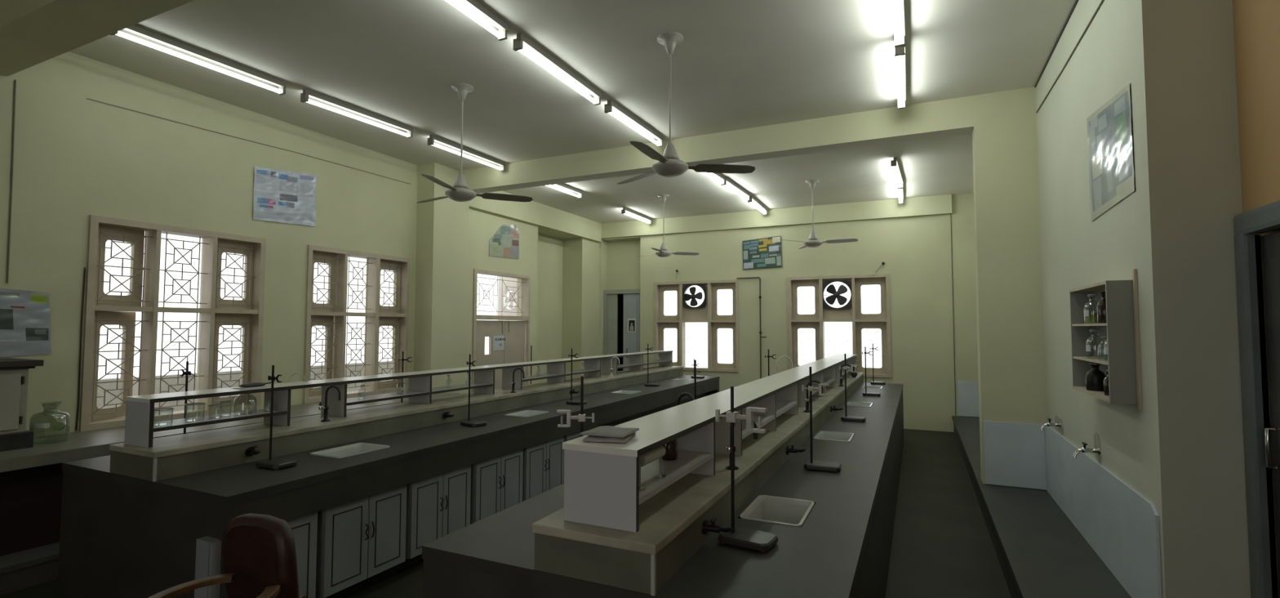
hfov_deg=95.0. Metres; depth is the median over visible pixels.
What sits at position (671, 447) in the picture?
bottle
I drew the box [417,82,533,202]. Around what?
ceiling fan
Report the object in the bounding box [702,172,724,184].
tube light
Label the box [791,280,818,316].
window pane
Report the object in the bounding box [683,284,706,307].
exhaust fan
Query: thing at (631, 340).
door
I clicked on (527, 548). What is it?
laboratory bench
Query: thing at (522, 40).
tube light
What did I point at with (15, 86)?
cable
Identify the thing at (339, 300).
grille
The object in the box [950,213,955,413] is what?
cable
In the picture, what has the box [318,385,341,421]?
tap
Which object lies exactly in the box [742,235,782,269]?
poster
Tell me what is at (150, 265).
grille
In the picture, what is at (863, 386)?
sink
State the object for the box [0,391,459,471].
countertop
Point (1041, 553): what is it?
platform
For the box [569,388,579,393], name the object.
gas cock
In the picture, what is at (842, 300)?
exhaust fan
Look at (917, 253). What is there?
wall
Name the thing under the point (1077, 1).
cable
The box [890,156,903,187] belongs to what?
tube light
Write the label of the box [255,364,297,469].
stand
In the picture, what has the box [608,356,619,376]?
tap
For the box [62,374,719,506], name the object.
countertop
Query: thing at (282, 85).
tube light
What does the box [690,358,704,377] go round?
stand
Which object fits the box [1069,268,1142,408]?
upper cabinet
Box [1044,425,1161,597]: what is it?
tile panel
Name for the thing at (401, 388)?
bottle
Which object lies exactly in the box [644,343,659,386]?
stand
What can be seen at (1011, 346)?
pillar
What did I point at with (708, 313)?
window
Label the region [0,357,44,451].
base cabinet
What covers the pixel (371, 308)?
grille
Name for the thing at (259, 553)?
chair
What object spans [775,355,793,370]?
tap
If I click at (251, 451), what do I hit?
gas cock
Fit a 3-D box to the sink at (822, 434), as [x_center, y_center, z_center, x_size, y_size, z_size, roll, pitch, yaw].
[1.434,1.094,4.323,0.254,0.170,0.364,-1,-3,25]
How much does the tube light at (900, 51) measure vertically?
0.106 m
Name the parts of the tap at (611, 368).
spout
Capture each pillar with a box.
[413,162,469,393]
[972,118,1046,489]
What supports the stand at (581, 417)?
on the laboratory bench at (527, 548)
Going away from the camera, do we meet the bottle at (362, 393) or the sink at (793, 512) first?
the sink at (793, 512)
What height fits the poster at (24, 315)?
0.540 m
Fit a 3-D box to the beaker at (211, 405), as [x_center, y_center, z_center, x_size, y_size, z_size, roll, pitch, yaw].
[-2.562,0.677,3.538,0.073,0.077,0.072,-1,-3,25]
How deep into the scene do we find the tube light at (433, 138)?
6.83 m
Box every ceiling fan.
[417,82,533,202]
[617,31,755,183]
[639,193,699,257]
[782,179,857,248]
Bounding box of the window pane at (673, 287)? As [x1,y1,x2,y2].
[661,284,679,319]
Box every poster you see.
[0,288,51,357]
[253,166,316,226]
[488,224,519,258]
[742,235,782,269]
[1086,83,1134,221]
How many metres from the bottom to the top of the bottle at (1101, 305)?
0.169 m
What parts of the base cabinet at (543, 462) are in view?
door, door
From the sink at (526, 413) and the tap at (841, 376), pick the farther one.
the tap at (841, 376)
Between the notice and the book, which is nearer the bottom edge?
the book
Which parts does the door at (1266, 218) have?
handle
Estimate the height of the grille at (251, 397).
0.872 m
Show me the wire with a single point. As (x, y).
(295, 372)
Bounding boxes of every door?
[471,268,530,391]
[603,288,639,371]
[1234,200,1279,597]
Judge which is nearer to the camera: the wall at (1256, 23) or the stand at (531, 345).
the wall at (1256, 23)
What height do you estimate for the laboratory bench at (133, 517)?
0.950 m
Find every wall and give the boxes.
[0,51,599,436]
[96,360,391,417]
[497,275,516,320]
[599,192,978,431]
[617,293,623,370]
[1035,0,1251,597]
[1232,0,1279,597]
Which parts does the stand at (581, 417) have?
rod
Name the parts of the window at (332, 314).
sash, sash, sash, sash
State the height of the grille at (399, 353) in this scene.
0.872 m
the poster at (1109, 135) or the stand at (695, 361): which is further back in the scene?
the stand at (695, 361)
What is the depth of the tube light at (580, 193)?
8.68 m
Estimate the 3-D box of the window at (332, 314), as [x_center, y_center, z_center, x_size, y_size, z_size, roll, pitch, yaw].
[-3.271,0.290,6.766,0.183,1.660,1.350,-1,-3,25]
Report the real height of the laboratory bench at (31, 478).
0.800 m
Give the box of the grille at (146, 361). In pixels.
[89,310,148,422]
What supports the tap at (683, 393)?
on the laboratory bench at (527, 548)
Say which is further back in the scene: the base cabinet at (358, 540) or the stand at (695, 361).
the stand at (695, 361)
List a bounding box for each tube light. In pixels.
[109,24,287,94]
[300,88,413,137]
[427,134,505,170]
[444,0,508,40]
[513,32,601,105]
[546,183,582,198]
[604,99,663,146]
[621,207,651,223]
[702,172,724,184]
[720,177,750,200]
[747,195,767,214]
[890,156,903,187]
[891,0,905,46]
[894,39,906,108]
[897,182,903,203]
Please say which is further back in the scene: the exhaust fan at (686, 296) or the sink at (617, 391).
the exhaust fan at (686, 296)
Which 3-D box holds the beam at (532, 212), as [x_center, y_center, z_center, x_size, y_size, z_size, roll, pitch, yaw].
[-1.681,-1.420,9.947,0.080,0.370,4.080,-1,-3,25]
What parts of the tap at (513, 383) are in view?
spout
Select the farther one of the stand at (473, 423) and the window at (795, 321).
the window at (795, 321)
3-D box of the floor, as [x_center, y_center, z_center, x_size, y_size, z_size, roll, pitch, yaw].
[-0.426,1.897,4.870,8.200,0.120,13.000,-1,-3,25]
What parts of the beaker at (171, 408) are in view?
glass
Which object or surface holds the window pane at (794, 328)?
attached to the window at (795, 321)
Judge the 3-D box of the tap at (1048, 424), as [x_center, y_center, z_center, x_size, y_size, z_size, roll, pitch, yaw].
[3.096,0.951,4.424,0.135,0.094,0.060,-1,-3,25]
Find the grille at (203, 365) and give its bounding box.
[154,311,205,414]
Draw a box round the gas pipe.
[736,276,766,378]
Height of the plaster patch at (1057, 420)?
0.120 m
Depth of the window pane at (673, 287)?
11.22 m
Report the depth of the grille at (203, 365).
5.15 m
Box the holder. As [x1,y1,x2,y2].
[231,379,275,388]
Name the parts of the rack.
leg, leg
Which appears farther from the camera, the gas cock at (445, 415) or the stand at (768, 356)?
the stand at (768, 356)
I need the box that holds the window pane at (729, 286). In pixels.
[714,282,735,319]
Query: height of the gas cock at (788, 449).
0.059 m
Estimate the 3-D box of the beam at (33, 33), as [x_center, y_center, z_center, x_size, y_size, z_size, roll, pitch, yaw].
[-1.351,-1.804,2.500,7.050,0.320,0.320,-1,-3,25]
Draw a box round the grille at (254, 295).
[215,238,256,309]
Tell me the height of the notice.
0.270 m
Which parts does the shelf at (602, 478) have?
panel, panel, panel, panel, panel, panel, panel, panel, panel, panel, panel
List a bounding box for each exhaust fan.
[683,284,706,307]
[822,280,852,308]
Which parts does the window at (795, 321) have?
sash, sash, sash, sash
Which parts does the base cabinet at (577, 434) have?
door, door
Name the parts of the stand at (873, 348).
rod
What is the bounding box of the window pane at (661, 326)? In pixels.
[657,322,679,365]
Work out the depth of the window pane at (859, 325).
9.66 m
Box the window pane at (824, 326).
[823,325,852,355]
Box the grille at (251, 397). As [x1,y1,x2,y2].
[211,312,253,408]
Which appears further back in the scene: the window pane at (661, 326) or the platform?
the window pane at (661, 326)
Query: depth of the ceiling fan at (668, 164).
4.17 m
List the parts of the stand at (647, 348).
rod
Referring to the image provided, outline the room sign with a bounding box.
[492,335,505,350]
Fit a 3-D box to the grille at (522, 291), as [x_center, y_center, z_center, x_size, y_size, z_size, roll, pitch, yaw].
[-2.175,-0.050,9.098,0.007,0.620,1.253,-1,-3,25]
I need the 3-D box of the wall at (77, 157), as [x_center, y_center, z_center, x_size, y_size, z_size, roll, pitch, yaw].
[-3.730,0.061,6.386,0.640,3.680,12.750,-1,-3,25]
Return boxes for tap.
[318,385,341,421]
[509,367,524,392]
[509,382,515,392]
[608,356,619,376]
[608,368,613,376]
[675,391,694,405]
[725,420,757,470]
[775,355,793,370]
[803,379,822,412]
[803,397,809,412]
[838,364,852,386]
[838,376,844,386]
[1040,417,1061,431]
[1072,441,1100,457]
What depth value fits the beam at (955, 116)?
5.97 m
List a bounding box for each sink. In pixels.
[309,442,390,457]
[504,409,549,417]
[610,390,641,393]
[671,377,694,380]
[739,494,814,527]
[813,430,854,441]
[846,400,872,406]
[861,385,882,388]
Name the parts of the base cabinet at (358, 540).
door, handle, handle, door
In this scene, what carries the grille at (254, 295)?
attached to the window at (101, 308)
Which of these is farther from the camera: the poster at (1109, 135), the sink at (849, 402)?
the sink at (849, 402)
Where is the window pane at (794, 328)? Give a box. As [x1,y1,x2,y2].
[791,325,819,366]
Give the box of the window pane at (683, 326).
[683,325,707,364]
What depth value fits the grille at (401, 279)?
7.30 m
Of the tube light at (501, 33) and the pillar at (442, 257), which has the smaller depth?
the tube light at (501, 33)
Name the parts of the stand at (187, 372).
rod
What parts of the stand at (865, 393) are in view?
rod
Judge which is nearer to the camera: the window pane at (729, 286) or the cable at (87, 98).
the cable at (87, 98)
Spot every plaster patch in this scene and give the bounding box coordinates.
[1054,414,1062,435]
[1093,431,1100,462]
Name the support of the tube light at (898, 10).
attached to the ceiling
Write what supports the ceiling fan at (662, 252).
hanging from the ceiling
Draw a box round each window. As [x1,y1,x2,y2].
[79,214,266,431]
[302,244,409,403]
[653,279,738,372]
[786,273,891,377]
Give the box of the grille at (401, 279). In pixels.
[379,262,403,313]
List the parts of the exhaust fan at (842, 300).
blade, blade, blade, blade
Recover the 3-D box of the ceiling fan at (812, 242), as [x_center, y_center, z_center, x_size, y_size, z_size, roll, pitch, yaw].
[2.562,-1.201,8.269,0.963,0.949,1.058,-1,-3,25]
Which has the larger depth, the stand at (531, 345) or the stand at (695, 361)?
the stand at (531, 345)
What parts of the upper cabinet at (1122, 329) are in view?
panel, panel, panel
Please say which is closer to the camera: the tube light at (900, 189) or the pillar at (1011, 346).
the pillar at (1011, 346)
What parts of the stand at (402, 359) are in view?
rod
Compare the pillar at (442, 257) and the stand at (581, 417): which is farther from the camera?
the pillar at (442, 257)
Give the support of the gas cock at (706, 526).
attached to the laboratory bench at (527, 548)
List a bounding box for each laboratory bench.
[0,391,459,595]
[57,364,719,597]
[422,371,903,597]
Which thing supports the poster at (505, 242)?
attached to the wall at (77, 157)
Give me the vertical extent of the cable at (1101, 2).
0.050 m
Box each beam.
[0,0,193,75]
[457,86,1036,193]
[469,191,601,241]
[601,194,951,238]
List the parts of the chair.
armrest, backrest, leg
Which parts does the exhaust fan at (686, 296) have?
blade, blade, blade, blade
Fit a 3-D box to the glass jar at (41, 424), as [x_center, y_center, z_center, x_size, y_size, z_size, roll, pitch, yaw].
[-4.098,0.854,4.073,0.200,0.269,0.200,-1,-3,25]
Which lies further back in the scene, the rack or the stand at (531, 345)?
the stand at (531, 345)
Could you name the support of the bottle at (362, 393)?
on the shelf at (140, 427)
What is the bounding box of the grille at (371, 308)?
[346,255,373,312]
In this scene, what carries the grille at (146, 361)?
attached to the window at (101, 308)
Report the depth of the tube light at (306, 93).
5.56 m
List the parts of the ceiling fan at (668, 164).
blade, blade, rod, blade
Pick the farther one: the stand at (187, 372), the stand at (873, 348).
the stand at (873, 348)
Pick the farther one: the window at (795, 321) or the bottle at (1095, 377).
the window at (795, 321)
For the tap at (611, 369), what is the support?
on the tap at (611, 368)
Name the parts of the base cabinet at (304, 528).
door, door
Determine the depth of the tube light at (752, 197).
9.70 m
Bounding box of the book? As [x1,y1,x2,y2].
[580,425,639,442]
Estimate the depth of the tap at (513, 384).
5.81 m
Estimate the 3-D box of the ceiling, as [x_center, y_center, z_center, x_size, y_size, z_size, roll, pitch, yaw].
[-0.148,-1.917,4.982,7.650,0.150,13.500,-1,-3,25]
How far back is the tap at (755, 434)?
2.69 m
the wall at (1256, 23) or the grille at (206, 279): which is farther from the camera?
the grille at (206, 279)
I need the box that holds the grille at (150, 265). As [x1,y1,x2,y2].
[95,223,152,306]
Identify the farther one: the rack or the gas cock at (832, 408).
the gas cock at (832, 408)
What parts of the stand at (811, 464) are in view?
rod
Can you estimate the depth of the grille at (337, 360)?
6.45 m
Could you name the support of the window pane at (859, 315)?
attached to the window at (795, 321)
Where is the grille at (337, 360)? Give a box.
[308,315,339,391]
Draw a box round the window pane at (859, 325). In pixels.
[855,321,887,372]
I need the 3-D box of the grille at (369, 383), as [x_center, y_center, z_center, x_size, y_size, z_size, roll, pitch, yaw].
[-3.261,0.633,6.734,0.008,0.872,0.392,-1,-3,25]
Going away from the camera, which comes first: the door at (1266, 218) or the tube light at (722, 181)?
the door at (1266, 218)
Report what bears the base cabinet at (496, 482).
attached to the laboratory bench at (133, 517)
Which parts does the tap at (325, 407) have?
spout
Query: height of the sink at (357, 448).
0.170 m
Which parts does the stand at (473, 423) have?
rod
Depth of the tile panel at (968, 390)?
8.95 m
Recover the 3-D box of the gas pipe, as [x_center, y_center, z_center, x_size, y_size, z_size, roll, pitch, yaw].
[1.979,0.848,10.390,0.527,2.477,0.051,-1,-3,25]
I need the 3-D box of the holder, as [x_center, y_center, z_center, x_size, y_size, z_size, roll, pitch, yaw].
[-2.475,0.548,3.780,0.110,0.038,0.241,-1,-3,20]
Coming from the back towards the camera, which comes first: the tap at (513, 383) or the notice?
the notice
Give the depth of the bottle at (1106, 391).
3.05 m
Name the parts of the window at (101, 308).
sash, sash, sash, sash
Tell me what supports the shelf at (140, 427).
on the laboratory bench at (133, 517)
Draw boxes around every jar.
[29,400,70,444]
[233,394,257,414]
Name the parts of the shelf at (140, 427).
panel, panel, panel, panel, panel, panel, panel, panel, panel, panel, panel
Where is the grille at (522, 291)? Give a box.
[476,275,524,315]
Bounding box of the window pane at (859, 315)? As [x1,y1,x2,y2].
[855,280,886,319]
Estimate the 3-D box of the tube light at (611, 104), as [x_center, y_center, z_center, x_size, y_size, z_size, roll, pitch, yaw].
[-0.037,-1.744,5.909,0.073,0.106,1.177,-1,-3,26]
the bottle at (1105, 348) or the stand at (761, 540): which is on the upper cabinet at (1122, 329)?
the bottle at (1105, 348)
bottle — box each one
[357,384,365,398]
[397,377,405,394]
[661,439,677,460]
[1084,293,1097,323]
[1085,328,1104,358]
[1085,362,1105,391]
[1097,291,1106,323]
[1103,340,1107,360]
[1103,368,1109,395]
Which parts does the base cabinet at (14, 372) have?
door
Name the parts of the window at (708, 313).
sash, sash, sash, sash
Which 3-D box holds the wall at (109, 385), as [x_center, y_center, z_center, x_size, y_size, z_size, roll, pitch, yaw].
[-4.870,1.398,6.666,0.150,1.130,8.000,-1,-3,25]
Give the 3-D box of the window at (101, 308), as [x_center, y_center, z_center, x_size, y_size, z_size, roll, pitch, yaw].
[-4.072,0.211,5.156,0.253,1.660,1.350,-1,-3,25]
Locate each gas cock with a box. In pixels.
[244,445,260,456]
[442,411,454,418]
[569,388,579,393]
[702,517,733,534]
[786,444,805,453]
[830,404,843,411]
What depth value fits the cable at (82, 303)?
4.47 m
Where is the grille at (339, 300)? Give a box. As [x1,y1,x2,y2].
[311,253,341,311]
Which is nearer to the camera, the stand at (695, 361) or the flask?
the flask
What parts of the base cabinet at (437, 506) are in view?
door, door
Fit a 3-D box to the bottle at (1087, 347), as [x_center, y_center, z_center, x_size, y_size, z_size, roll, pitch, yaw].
[2.557,0.252,3.296,0.081,0.164,0.080,-1,-3,25]
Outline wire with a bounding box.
[284,372,306,382]
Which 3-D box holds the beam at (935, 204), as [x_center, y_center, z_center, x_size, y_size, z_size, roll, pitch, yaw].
[2.015,-1.423,10.490,6.300,0.295,0.060,-1,-3,25]
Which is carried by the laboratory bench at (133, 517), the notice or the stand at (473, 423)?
the stand at (473, 423)
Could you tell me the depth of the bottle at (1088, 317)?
3.30 m
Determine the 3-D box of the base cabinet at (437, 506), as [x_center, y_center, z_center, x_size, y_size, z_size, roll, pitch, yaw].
[-1.405,1.448,4.068,0.142,0.495,0.565,-1,-3,25]
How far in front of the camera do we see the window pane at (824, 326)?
9.87 m
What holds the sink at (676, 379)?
in the laboratory bench at (133, 517)
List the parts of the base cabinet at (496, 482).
door, door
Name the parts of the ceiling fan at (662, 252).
blade, rod, blade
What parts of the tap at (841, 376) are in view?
spout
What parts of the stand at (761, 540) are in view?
rod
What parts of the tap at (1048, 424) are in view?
spout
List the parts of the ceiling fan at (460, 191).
blade, blade, rod, blade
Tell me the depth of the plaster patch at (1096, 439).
3.50 m
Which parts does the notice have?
notice panel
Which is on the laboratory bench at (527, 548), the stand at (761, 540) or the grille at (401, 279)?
the stand at (761, 540)
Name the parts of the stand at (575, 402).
rod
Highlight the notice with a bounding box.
[627,318,635,332]
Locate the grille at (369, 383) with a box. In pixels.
[345,315,371,391]
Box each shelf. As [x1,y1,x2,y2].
[124,350,672,447]
[562,353,857,532]
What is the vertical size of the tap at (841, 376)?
0.247 m
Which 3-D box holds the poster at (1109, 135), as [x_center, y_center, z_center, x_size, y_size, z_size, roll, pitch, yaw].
[2.547,-0.799,3.192,0.004,0.635,0.800,-1,-3,25]
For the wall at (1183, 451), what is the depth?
2.62 m
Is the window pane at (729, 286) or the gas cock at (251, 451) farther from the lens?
the window pane at (729, 286)
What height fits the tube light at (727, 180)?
0.106 m
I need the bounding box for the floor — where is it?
[0,428,1011,597]
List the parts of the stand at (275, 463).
rod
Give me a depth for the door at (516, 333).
9.09 m
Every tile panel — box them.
[957,379,979,417]
[983,420,1046,489]
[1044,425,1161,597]
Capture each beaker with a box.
[153,407,173,425]
[184,402,205,421]
[208,404,222,417]
[218,400,232,415]
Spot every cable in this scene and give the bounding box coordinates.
[6,79,16,283]
[75,266,85,430]
[87,97,410,183]
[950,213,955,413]
[1034,0,1078,87]
[1035,0,1103,112]
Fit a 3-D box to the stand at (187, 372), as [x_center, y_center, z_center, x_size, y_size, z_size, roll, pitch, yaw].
[-2.966,0.690,3.784,0.196,0.575,0.140,-1,-3,25]
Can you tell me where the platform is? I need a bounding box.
[951,415,1131,597]
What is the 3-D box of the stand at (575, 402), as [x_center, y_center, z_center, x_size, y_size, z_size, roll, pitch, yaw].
[-0.665,0.809,6.144,0.196,0.575,0.140,-1,-3,25]
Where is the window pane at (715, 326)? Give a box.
[711,322,733,365]
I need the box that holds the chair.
[148,512,305,597]
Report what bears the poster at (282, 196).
attached to the wall at (77, 157)
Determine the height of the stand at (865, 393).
0.575 m
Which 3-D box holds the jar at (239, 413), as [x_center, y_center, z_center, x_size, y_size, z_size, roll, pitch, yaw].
[-2.495,0.656,3.706,0.124,0.134,0.124,-1,-3,25]
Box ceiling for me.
[69,0,1075,223]
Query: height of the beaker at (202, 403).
0.097 m
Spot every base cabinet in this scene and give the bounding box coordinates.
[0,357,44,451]
[194,511,317,597]
[315,484,406,597]
[405,464,471,559]
[470,448,523,524]
[522,435,564,501]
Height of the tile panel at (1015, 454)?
0.540 m
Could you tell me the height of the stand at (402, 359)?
0.575 m
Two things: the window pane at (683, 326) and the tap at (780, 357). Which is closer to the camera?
the tap at (780, 357)
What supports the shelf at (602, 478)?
on the laboratory bench at (527, 548)
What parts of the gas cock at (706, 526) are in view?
lever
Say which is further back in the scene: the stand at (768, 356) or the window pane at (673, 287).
the window pane at (673, 287)
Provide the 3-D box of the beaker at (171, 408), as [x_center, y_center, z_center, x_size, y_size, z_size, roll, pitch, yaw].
[-2.678,0.660,3.295,0.094,0.087,0.093,-1,-3,25]
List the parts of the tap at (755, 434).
spout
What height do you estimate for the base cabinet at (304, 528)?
0.495 m
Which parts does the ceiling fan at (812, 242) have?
rod, blade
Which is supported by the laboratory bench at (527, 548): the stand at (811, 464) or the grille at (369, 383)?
the stand at (811, 464)
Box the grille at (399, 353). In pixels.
[377,316,401,386]
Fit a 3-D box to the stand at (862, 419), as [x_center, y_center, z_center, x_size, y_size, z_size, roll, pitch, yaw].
[1.840,0.763,5.083,0.208,0.575,0.140,-1,-3,25]
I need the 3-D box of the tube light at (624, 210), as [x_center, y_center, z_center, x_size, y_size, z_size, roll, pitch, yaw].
[-0.053,-1.511,10.720,0.072,0.106,1.140,-1,-3,25]
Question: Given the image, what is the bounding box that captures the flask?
[263,402,274,411]
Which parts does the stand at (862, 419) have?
rod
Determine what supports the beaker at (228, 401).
on the shelf at (140, 427)
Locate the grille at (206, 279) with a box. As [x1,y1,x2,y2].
[158,231,208,307]
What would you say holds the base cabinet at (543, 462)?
attached to the laboratory bench at (133, 517)
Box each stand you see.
[179,360,191,433]
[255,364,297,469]
[398,351,412,402]
[460,354,486,426]
[530,345,532,383]
[556,375,594,436]
[565,348,586,404]
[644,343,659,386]
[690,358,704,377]
[693,360,696,399]
[715,386,777,552]
[764,349,776,375]
[801,366,841,472]
[839,353,866,422]
[862,346,880,395]
[870,343,885,384]
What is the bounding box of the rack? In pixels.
[639,445,666,490]

